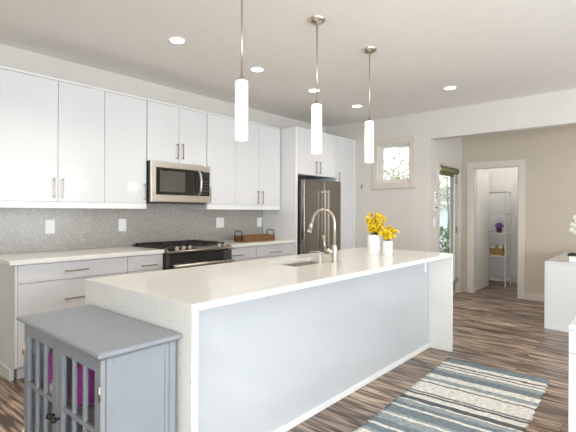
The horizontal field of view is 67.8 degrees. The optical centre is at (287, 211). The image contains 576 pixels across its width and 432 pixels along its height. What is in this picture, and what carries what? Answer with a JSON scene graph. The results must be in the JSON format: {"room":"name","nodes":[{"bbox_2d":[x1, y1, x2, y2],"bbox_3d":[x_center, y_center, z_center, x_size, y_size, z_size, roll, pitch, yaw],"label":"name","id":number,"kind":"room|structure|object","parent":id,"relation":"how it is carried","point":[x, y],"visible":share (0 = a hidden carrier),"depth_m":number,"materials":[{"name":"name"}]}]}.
{"room":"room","nodes":[
{"label":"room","id":0,"kind":"room"},
{"bbox_2d":[0,44,324,132],"bbox_3d":[-2.211,-0.073,4.082,0.140,2.727,8.771,0,0,41],"label":"wall","id":1,"kind":"structure","parent":0,"point":[11,57],"depth_m":4.53,"materials":[{"name":"paint"}]},
{"bbox_2d":[45,220,54,233],"bbox_3d":[-2.201,0.141,3.965,0.009,0.130,0.086,0,0,41],"label":"wall outlet","id":2,"kind":"object","parent":1,"relation":"attached to","point":[49,224],"visible":1,"depth_m":3.96,"materials":[{"name":"white plastic"}]},
{"bbox_2d":[0,66,104,208],"bbox_3d":[-2.107,-0.589,3.786,0.377,1.117,0.845,0,0,41],"label":"upper cabinet","id":3,"kind":"object","parent":1,"relation":"attached to","point":[52,129],"visible":1,"depth_m":3.64,"materials":[{"name":"white wood"}]},
{"bbox_2d":[118,219,125,230],"bbox_3d":[-1.738,0.142,4.502,0.009,0.130,0.086,0,0,41],"label":"wall outlet","id":4,"kind":"object","parent":1,"relation":"attached to","point":[121,222],"visible":1,"depth_m":4.50,"materials":[{"name":"white plastic"}]},
{"bbox_2d":[103,89,146,208],"bbox_3d":[-1.688,-0.587,4.271,0.377,1.117,0.435,0,0,41],"label":"upper cabinet","id":5,"kind":"object","parent":1,"relation":"attached to","point":[125,124],"visible":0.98,"depth_m":4.16,"materials":[{"name":"white wood"}]},
{"bbox_2d":[0,204,262,253],"bbox_3d":[-1.450,0.124,4.850,0.010,0.540,3.330,0,0,41],"label":"backsplash","id":6,"kind":"structure","parent":1,"relation":"attached to","point":[22,230],"depth_m":4.42,"materials":[{"name":"grey tile"}]},
{"bbox_2d":[146,99,206,165],"bbox_3d":[-1.294,-0.831,4.726,0.377,0.625,0.756,0,0,41],"label":"upper cabinet","id":7,"kind":"object","parent":1,"relation":"attached to","point":[175,133],"visible":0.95,"depth_m":4.59,"materials":[{"name":"white wood"}]},
{"bbox_2d":[144,160,210,203],"bbox_3d":[-1.255,-0.299,4.690,0.488,0.428,0.753,0,0,41],"label":"microwave","id":8,"kind":"object","parent":7,"relation":"attached to","point":[166,182],"visible":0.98,"depth_m":4.53,"materials":[{"name":"silver metal"}]},
{"bbox_2d":[189,112,235,209],"bbox_3d":[-0.901,-0.583,5.184,0.377,1.117,0.441,0,0,41],"label":"upper cabinet","id":9,"kind":"object","parent":1,"relation":"attached to","point":[221,142],"visible":0.73,"depth_m":5.08,"materials":[{"name":"white wood"}]},
{"bbox_2d":[216,217,223,227],"bbox_3d":[-0.871,0.141,5.506,0.009,0.130,0.128,0,0,41],"label":"wall outlet","id":10,"kind":"object","parent":1,"relation":"attached to","point":[219,221],"visible":1,"depth_m":5.51,"materials":[{"name":"white plastic"}]},
{"bbox_2d":[235,121,279,209],"bbox_3d":[-0.492,-0.582,5.658,0.377,1.117,0.811,0,0,41],"label":"upper cabinet","id":11,"kind":"object","parent":1,"relation":"attached to","point":[258,157],"visible":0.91,"depth_m":5.55,"materials":[{"name":"white wood"}]},
{"bbox_2d":[257,218,261,226],"bbox_3d":[-0.402,0.150,6.050,0.009,0.130,0.092,0,0,41],"label":"wall outlet","id":12,"kind":"object","parent":1,"relation":"attached to","point":[259,220],"visible":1,"depth_m":6.04,"materials":[{"name":"white plastic"}]},
{"bbox_2d":[298,127,335,179],"bbox_3d":[0.208,-0.821,6.266,0.641,0.632,0.893,0,0,41],"label":"upper cabinet","id":13,"kind":"object","parent":1,"relation":"attached to","point":[323,165],"visible":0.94,"depth_m":6.08,"materials":[{"name":"white wood"}]},
{"bbox_2d":[0,280,568,431],"bbox_3d":[1.693,1.367,2.635,7.951,0.120,11.690,0,0,41],"label":"floor","id":14,"kind":"structure","parent":0,"point":[492,327],"depth_m":3.72,"materials":[{"name":"brown wood"}]},
{"bbox_2d":[0,256,126,380],"bbox_3d":[-1.980,0.849,3.746,0.631,0.886,0.918,0,0,41],"label":"base cabinet","id":15,"kind":"object","parent":14,"relation":"on","point":[28,289],"visible":0.54,"depth_m":3.38,"materials":[{"name":"white wood"}]},
{"bbox_2d":[0,246,163,265],"bbox_3d":[-1.869,0.386,3.879,0.624,0.035,1.318,0,0,41],"label":"countertop","id":16,"kind":"structure","parent":15,"relation":"on","point":[95,253],"depth_m":3.68,"materials":[{"name":"white stone"}]},
{"bbox_2d":[16,305,181,431],"bbox_3d":[-0.885,0.904,1.934,0.846,0.785,0.367,0,0,41],"label":"base cabinet","id":17,"kind":"object","parent":14,"relation":"on","point":[133,361],"visible":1,"depth_m":1.77,"materials":[{"name":"grey paint"}]},
{"bbox_2d":[43,349,52,392],"bbox_3d":[-1.120,0.764,2.067,0.119,0.190,0.104,0,0,41],"label":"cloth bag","id":18,"kind":"object","parent":17,"relation":"on","point":[50,370],"visible":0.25,"depth_m":2.02,"materials":[{"name":"purple fabric"}]},
{"bbox_2d":[49,378,52,394],"bbox_3d":[-1.067,0.814,1.974,0.060,0.089,0.060,0,0,41],"label":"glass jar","id":19,"kind":"object","parent":17,"relation":"on","point":[51,383],"visible":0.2,"depth_m":1.95,"materials":[{"name":"white glass"}]},
{"bbox_2d":[71,363,94,406],"bbox_3d":[-0.914,0.765,1.936,0.126,0.190,0.112,0,0,41],"label":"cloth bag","id":20,"kind":"object","parent":17,"relation":"on","point":[91,374],"visible":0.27,"depth_m":1.89,"materials":[{"name":"purple fabric"}]},
{"bbox_2d":[126,253,162,273],"bbox_3d":[-1.558,0.850,4.235,0.631,0.886,0.370,0,0,41],"label":"base cabinet","id":21,"kind":"object","parent":14,"relation":"on","point":[151,262],"visible":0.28,"depth_m":4.04,"materials":[{"name":"white wood"}]},
{"bbox_2d":[132,240,233,269],"bbox_3d":[-1.116,0.801,4.640,0.754,0.929,0.812,0,0,41],"label":"range","id":22,"kind":"object","parent":14,"relation":"on","point":[182,253],"visible":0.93,"depth_m":4.42,"materials":[{"name":"black metal"}]},
{"bbox_2d":[132,243,222,248],"bbox_3d":[-1.169,0.364,4.688,0.608,0.010,0.812,0,0,41],"label":"cooktop","id":23,"kind":"object","parent":22,"relation":"in","point":[146,245],"depth_m":4.46,"materials":[{"name":"black glass"}]},
{"bbox_2d":[232,246,255,261],"bbox_3d":[-0.750,0.854,5.172,0.631,0.886,0.464,0,0,41],"label":"base cabinet","id":24,"kind":"object","parent":14,"relation":"on","point":[249,252],"visible":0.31,"depth_m":5.01,"materials":[{"name":"white wood"}]},
{"bbox_2d":[256,243,294,258],"bbox_3d":[-0.361,0.856,5.622,0.631,0.886,0.721,0,0,41],"label":"base cabinet","id":25,"kind":"object","parent":14,"relation":"on","point":[286,249],"visible":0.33,"depth_m":5.42,"materials":[{"name":"white wood"}]},
{"bbox_2d":[218,239,295,247],"bbox_3d":[-0.515,0.391,5.448,0.624,0.035,1.187,0,0,41],"label":"countertop","id":26,"kind":"structure","parent":25,"relation":"on","point":[276,241],"depth_m":5.25,"materials":[{"name":"white stone"}]},
{"bbox_2d":[234,229,274,241],"bbox_3d":[-0.420,0.303,5.450,0.175,0.141,0.585,0,0,41],"label":"serving tray","id":27,"kind":"object","parent":26,"relation":"on","point":[259,237],"visible":1,"depth_m":5.35,"materials":[{"name":"brown wood"}]},
{"bbox_2d":[263,126,297,254],"bbox_3d":[-0.116,0.081,5.920,0.608,2.438,0.043,0,0,41],"label":"end panel","id":28,"kind":"object","parent":14,"relation":"on","point":[283,221],"visible":0.4,"depth_m":5.80,"materials":[{"name":"white wood"}]},
{"bbox_2d":[198,262,429,431],"bbox_3d":[0.149,0.859,3.255,0.902,0.884,2.903,0,0,41],"label":"base cabinet","id":29,"kind":"object","parent":14,"relation":"on","point":[272,363],"visible":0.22,"depth_m":2.67,"materials":[{"name":"white wood"}]},
{"bbox_2d":[85,247,452,431],"bbox_3d":[0.201,0.843,3.211,0.985,0.915,2.971,0,0,41],"label":"countertop","id":30,"kind":"structure","parent":29,"relation":"on","point":[171,299],"depth_m":2.37,"materials":[{"name":"white stone"}]},
{"bbox_2d":[284,261,323,266],"bbox_3d":[0.120,0.519,3.302,0.332,0.204,0.592,0,0,41],"label":"sink","id":31,"kind":"object","parent":30,"relation":"in","point":[306,262],"visible":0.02,"depth_m":3.53,"materials":[{"name":"metal"}]},
{"bbox_2d":[309,251,322,262],"bbox_3d":[0.210,0.340,3.226,0.104,0.091,0.044,0,0,18],"label":"soap dispenser","id":32,"kind":"object","parent":30,"relation":"on","point":[319,257],"visible":1,"depth_m":3.21,"materials":[{"name":"silver metal"}]},
{"bbox_2d":[307,208,337,262],"bbox_3d":[0.262,0.181,3.321,0.275,0.410,0.059,0,0,34],"label":"faucet","id":33,"kind":"object","parent":30,"relation":"on","point":[333,251],"visible":1,"depth_m":3.26,"materials":[{"name":"silver metal"}]},
{"bbox_2d":[367,234,380,254],"bbox_3d":[0.790,0.299,3.927,0.124,0.178,0.124,0,0,41],"label":"vase","id":34,"kind":"object","parent":30,"relation":"on","point":[373,241],"visible":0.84,"depth_m":3.87,"materials":[{"name":"white ceramic"}]},
{"bbox_2d":[366,211,386,234],"bbox_3d":[0.798,0.127,3.928,0.202,0.268,0.213,0,0,-6],"label":"flower bouquet","id":35,"kind":"object","parent":34,"relation":"in","point":[374,225],"visible":0.98,"depth_m":3.90,"materials":[{"name":"yellow plant"}]},
{"bbox_2d":[383,240,392,254],"bbox_3d":[0.892,0.325,3.839,0.088,0.128,0.088,0,0,41],"label":"vase","id":36,"kind":"object","parent":30,"relation":"on","point":[387,245],"visible":0.97,"depth_m":3.80,"materials":[{"name":"white ceramic"}]},
{"bbox_2d":[379,225,398,240],"bbox_3d":[0.886,0.215,3.836,0.174,0.192,0.186,0,0,41],"label":"flower bouquet","id":37,"kind":"object","parent":36,"relation":"in","point":[387,234],"visible":1,"depth_m":3.81,"materials":[{"name":"yellow plant"}]},
{"bbox_2d":[297,178,340,254],"bbox_3d":[0.269,0.419,6.210,0.718,1.725,0.867,0,0,41],"label":"refrigerator","id":38,"kind":"object","parent":14,"relation":"on","point":[313,195],"visible":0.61,"depth_m":5.91,"materials":[{"name":"metal"}]},
{"bbox_2d":[309,136,355,249],"bbox_3d":[0.682,0.084,6.819,0.641,2.438,0.560,0,0,41],"label":"pantry cabinet","id":39,"kind":"object","parent":14,"relation":"on","point":[345,148],"visible":0.3,"depth_m":6.65,"materials":[{"name":"white wood"}]},
{"bbox_2d":[353,358,549,431],"bbox_3d":[1.009,1.298,2.665,0.796,0.010,2.312,0,0,39],"label":"rug","id":40,"kind":"object","parent":14,"relation":"on","point":[457,395],"visible":1,"depth_m":2.91,"materials":[{"name":"fabric"}]},
{"bbox_2d":[489,191,510,286],"bbox_3d":[3.734,0.476,7.700,0.417,1.680,0.342,0,0,41],"label":"shelf rack","id":41,"kind":"object","parent":14,"relation":"on","point":[504,278],"visible":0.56,"depth_m":7.59,"materials":[{"name":"white metal"}]},
{"bbox_2d":[489,248,504,255],"bbox_3d":[3.723,0.710,7.616,0.224,0.126,0.190,0,0,41],"label":"wicker basket","id":42,"kind":"object","parent":41,"relation":"on","point":[493,251],"visible":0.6,"depth_m":7.54,"materials":[{"name":"brown wicker"}]},
{"bbox_2d":[495,223,503,232],"bbox_3d":[3.744,0.285,7.600,0.151,0.176,0.151,0,0,41],"label":"potted flowers","id":43,"kind":"object","parent":41,"relation":"on","point":[499,225],"visible":1,"depth_m":7.56,"materials":[{"name":"purple plant"}]},
{"bbox_2d":[544,252,575,331],"bbox_3d":[3.722,0.938,5.016,1.012,0.757,1.410,0,0,41],"label":"cabinet","id":44,"kind":"object","parent":14,"relation":"on","point":[560,274],"visible":1,"depth_m":4.73,"materials":[{"name":"white paint"}]},
{"bbox_2d":[568,215,575,261],"bbox_3d":[3.248,0.280,4.747,0.228,0.553,0.207,0,0,41],"label":"potted orchid","id":45,"kind":"object","parent":44,"relation":"on","point":[572,256],"visible":1,"depth_m":4.73,"materials":[{"name":"white plant"}]},
{"bbox_2d":[568,317,575,431],"bbox_3d":[1.900,0.945,2.148,0.764,0.727,0.550,0,0,41],"label":"drawer unit","id":46,"kind":"object","parent":14,"relation":"on","point":[572,326],"visible":1,"depth_m":2.18,"materials":[{"name":"white paint"}]},
{"bbox_2d":[0,0,575,148],"bbox_3d":[1.705,-1.480,2.635,7.951,0.120,11.690,0,0,41],"label":"ceiling","id":47,"kind":"structure","parent":0,"point":[491,50],"depth_m":3.69,"materials":[{"name":"paint"}]},
{"bbox_2d":[167,36,186,43],"bbox_3d":[-0.927,-1.428,3.581,0.164,0.006,0.164,0,0,41],"label":"recessed light","id":48,"kind":"object","parent":47,"relation":"in","point":[173,39],"visible":1,"depth_m":3.57,"materials":[{"name":"white plastic"}]},
{"bbox_2d":[235,0,247,140],"bbox_3d":[-0.282,-0.932,2.611,0.130,0.992,0.130,0,0,41],"label":"pendant lamp","id":49,"kind":"object","parent":47,"relation":"hanging from","point":[241,84],"visible":1,"depth_m":2.58,"materials":[{"name":"white glass"}]},
{"bbox_2d":[249,67,264,71],"bbox_3d":[-0.311,-1.425,4.308,0.164,0.006,0.164,0,0,41],"label":"recessed light","id":50,"kind":"object","parent":47,"relation":"in","point":[253,69],"visible":1,"depth_m":4.30,"materials":[{"name":"white plastic"}]},
{"bbox_2d":[307,88,320,92],"bbox_3d":[0.307,-1.423,5.046,0.164,0.006,0.164,0,0,41],"label":"recessed light","id":51,"kind":"object","parent":47,"relation":"in","point":[313,90],"visible":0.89,"depth_m":5.04,"materials":[{"name":"white plastic"}]},
{"bbox_2d":[308,16,325,153],"bbox_3d":[0.214,-0.930,3.185,0.130,0.992,0.130,0,0,41],"label":"pendant lamp","id":52,"kind":"object","parent":47,"relation":"hanging from","point":[316,108],"visible":1,"depth_m":3.16,"materials":[{"name":"white glass"}]},
{"bbox_2d":[351,104,362,107],"bbox_3d":[0.929,-1.420,5.776,0.164,0.006,0.164,0,0,41],"label":"recessed light","id":53,"kind":"object","parent":47,"relation":"in","point":[356,105],"visible":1,"depth_m":5.78,"materials":[{"name":"white plastic"}]},
{"bbox_2d":[362,47,376,162],"bbox_3d":[0.715,-0.928,3.765,0.130,0.992,0.130,0,0,41],"label":"pendant lamp","id":54,"kind":"object","parent":47,"relation":"hanging from","point":[369,124],"visible":1,"depth_m":3.73,"materials":[{"name":"white glass"}]},
{"bbox_2d":[443,86,457,89],"bbox_3d":[1.861,-1.416,4.921,0.164,0.006,0.164,0,0,41],"label":"recessed light","id":55,"kind":"object","parent":47,"relation":"in","point":[447,87],"visible":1,"depth_m":4.92,"materials":[{"name":"white plastic"}]},
{"bbox_2d":[434,137,461,291],"bbox_3d":[2.422,-0.053,6.637,0.140,2.727,1.151,0,0,41],"label":"wall","id":56,"kind":"structure","parent":0,"point":[450,149],"depth_m":6.54,"materials":[{"name":"paint"}]},
{"bbox_2d":[434,191,436,203],"bbox_3d":[2.126,-0.201,6.167,0.025,0.180,0.065,0,0,41],"label":"intercom","id":57,"kind":"object","parent":56,"relation":"attached to","point":[435,192],"visible":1,"depth_m":6.15,"materials":[{"name":"white plastic"}]},
{"bbox_2d":[436,158,461,294],"bbox_3d":[2.433,0.268,6.637,0.158,2.085,0.990,0,0,41],"label":"door","id":58,"kind":"structure","parent":56,"relation":"in","point":[456,181],"depth_m":6.90,"materials":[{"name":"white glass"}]},
{"bbox_2d":[440,166,458,176],"bbox_3d":[2.469,-0.612,6.605,0.080,0.125,0.778,0,0,41],"label":"roller blind","id":59,"kind":"object","parent":56,"relation":"attached to","point":[444,171],"visible":0.75,"depth_m":6.58,"materials":[{"name":"green fabric"}]},
{"bbox_2d":[325,89,575,251],"bbox_3d":[3.565,-0.048,4.797,7.671,2.727,0.140,0,0,41],"label":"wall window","id":60,"kind":"structure","parent":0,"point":[410,211],"depth_m":6.12,"materials":[{"name":"paint"}]},
{"bbox_2d":[371,136,415,188],"bbox_3d":[1.611,-0.722,6.467,0.726,0.750,0.170,0,0,41],"label":"window","id":61,"kind":"structure","parent":60,"relation":"attached to","point":[378,182],"depth_m":6.46,"materials":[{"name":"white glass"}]},
{"bbox_2d":[467,159,525,299],"bbox_3d":[3.506,0.263,7.010,0.846,2.105,0.868,0,0,41],"label":"door","id":62,"kind":"structure","parent":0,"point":[478,231],"depth_m":6.93,"materials":[{"name":"wood"}]},
{"bbox_2d":[477,167,517,276],"bbox_3d":[3.848,-0.047,7.367,1.500,2.727,1.578,0,0,41],"label":"wall","id":63,"kind":"structure","parent":0,"point":[500,179],"depth_m":8.09,"materials":[{"name":"paint"}]},
{"bbox_2d":[489,274,516,282],"bbox_3d":[3.810,1.261,7.329,1.300,0.110,1.478,0,0,41],"label":"baseboard","id":64,"kind":"structure","parent":63,"relation":"attached to","point":[513,279],"depth_m":8.02,"materials":[{"name":"white wood"}]},
{"bbox_2d":[462,125,575,293],"bbox_3d":[5.045,-0.042,5.213,5.973,2.727,0.120,0,0,41],"label":"wall","id":65,"kind":"structure","parent":0,"point":[549,154],"depth_m":6.30,"materials":[{"name":"paint"}]},
{"bbox_2d":[525,292,543,301],"bbox_3d":[5.400,1.268,4.811,4.902,0.110,0.016,0,0,41],"label":"baseboard","id":66,"kind":"structure","parent":65,"relation":"attached to","point":[528,296],"depth_m":6.32,"materials":[{"name":"white wood"}]},
{"label":"outside","id":67,"kind":"structure","parent":0,"visible":0},
{"bbox_3d":[6.781,1.529,18.579,26.000,0.100,43.000,0,0,41],"label":"ground","id":68,"kind":"structure","parent":67,"visible":0},
{"bbox_2d":[384,148,449,237],"bbox_3d":[2.975,-0.411,12.864,5.415,3.756,4.999,0,0,41],"label":"tree","id":69,"kind":"object","parent":68,"relation":"on","point":[391,169],"visible":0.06,"depth_m":12.20,"materials":[{"name":"green plant"}]},
{"bbox_2d":[401,159,449,241],"bbox_3d":[7.620,-0.785,20.564,4.421,4.542,4.401,0,0,20],"label":"tree","id":70,"kind":"object","parent":68,"relation":"on","point":[448,211],"visible":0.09,"depth_m":20.45,"materials":[{"name":"green plant"}]},
{"bbox_2d":[439,224,449,252],"bbox_3d":[3.228,0.873,9.477,1.109,1.188,1.123,0,0,41],"label":"shrub","id":71,"kind":"object","parent":68,"relation":"on","point":[444,244],"visible":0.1,"depth_m":9.34,"materials":[{"name":"green plant"}]},
{"bbox_2d":[440,187,449,234],"bbox_3d":[10.793,-0.079,28.959,8.100,3.150,4.850,0,0,41],"label":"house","id":72,"kind":"structure","parent":68,"relation":"on","point":[443,220],"depth_m":27.16,"materials":[{"name":"white"}]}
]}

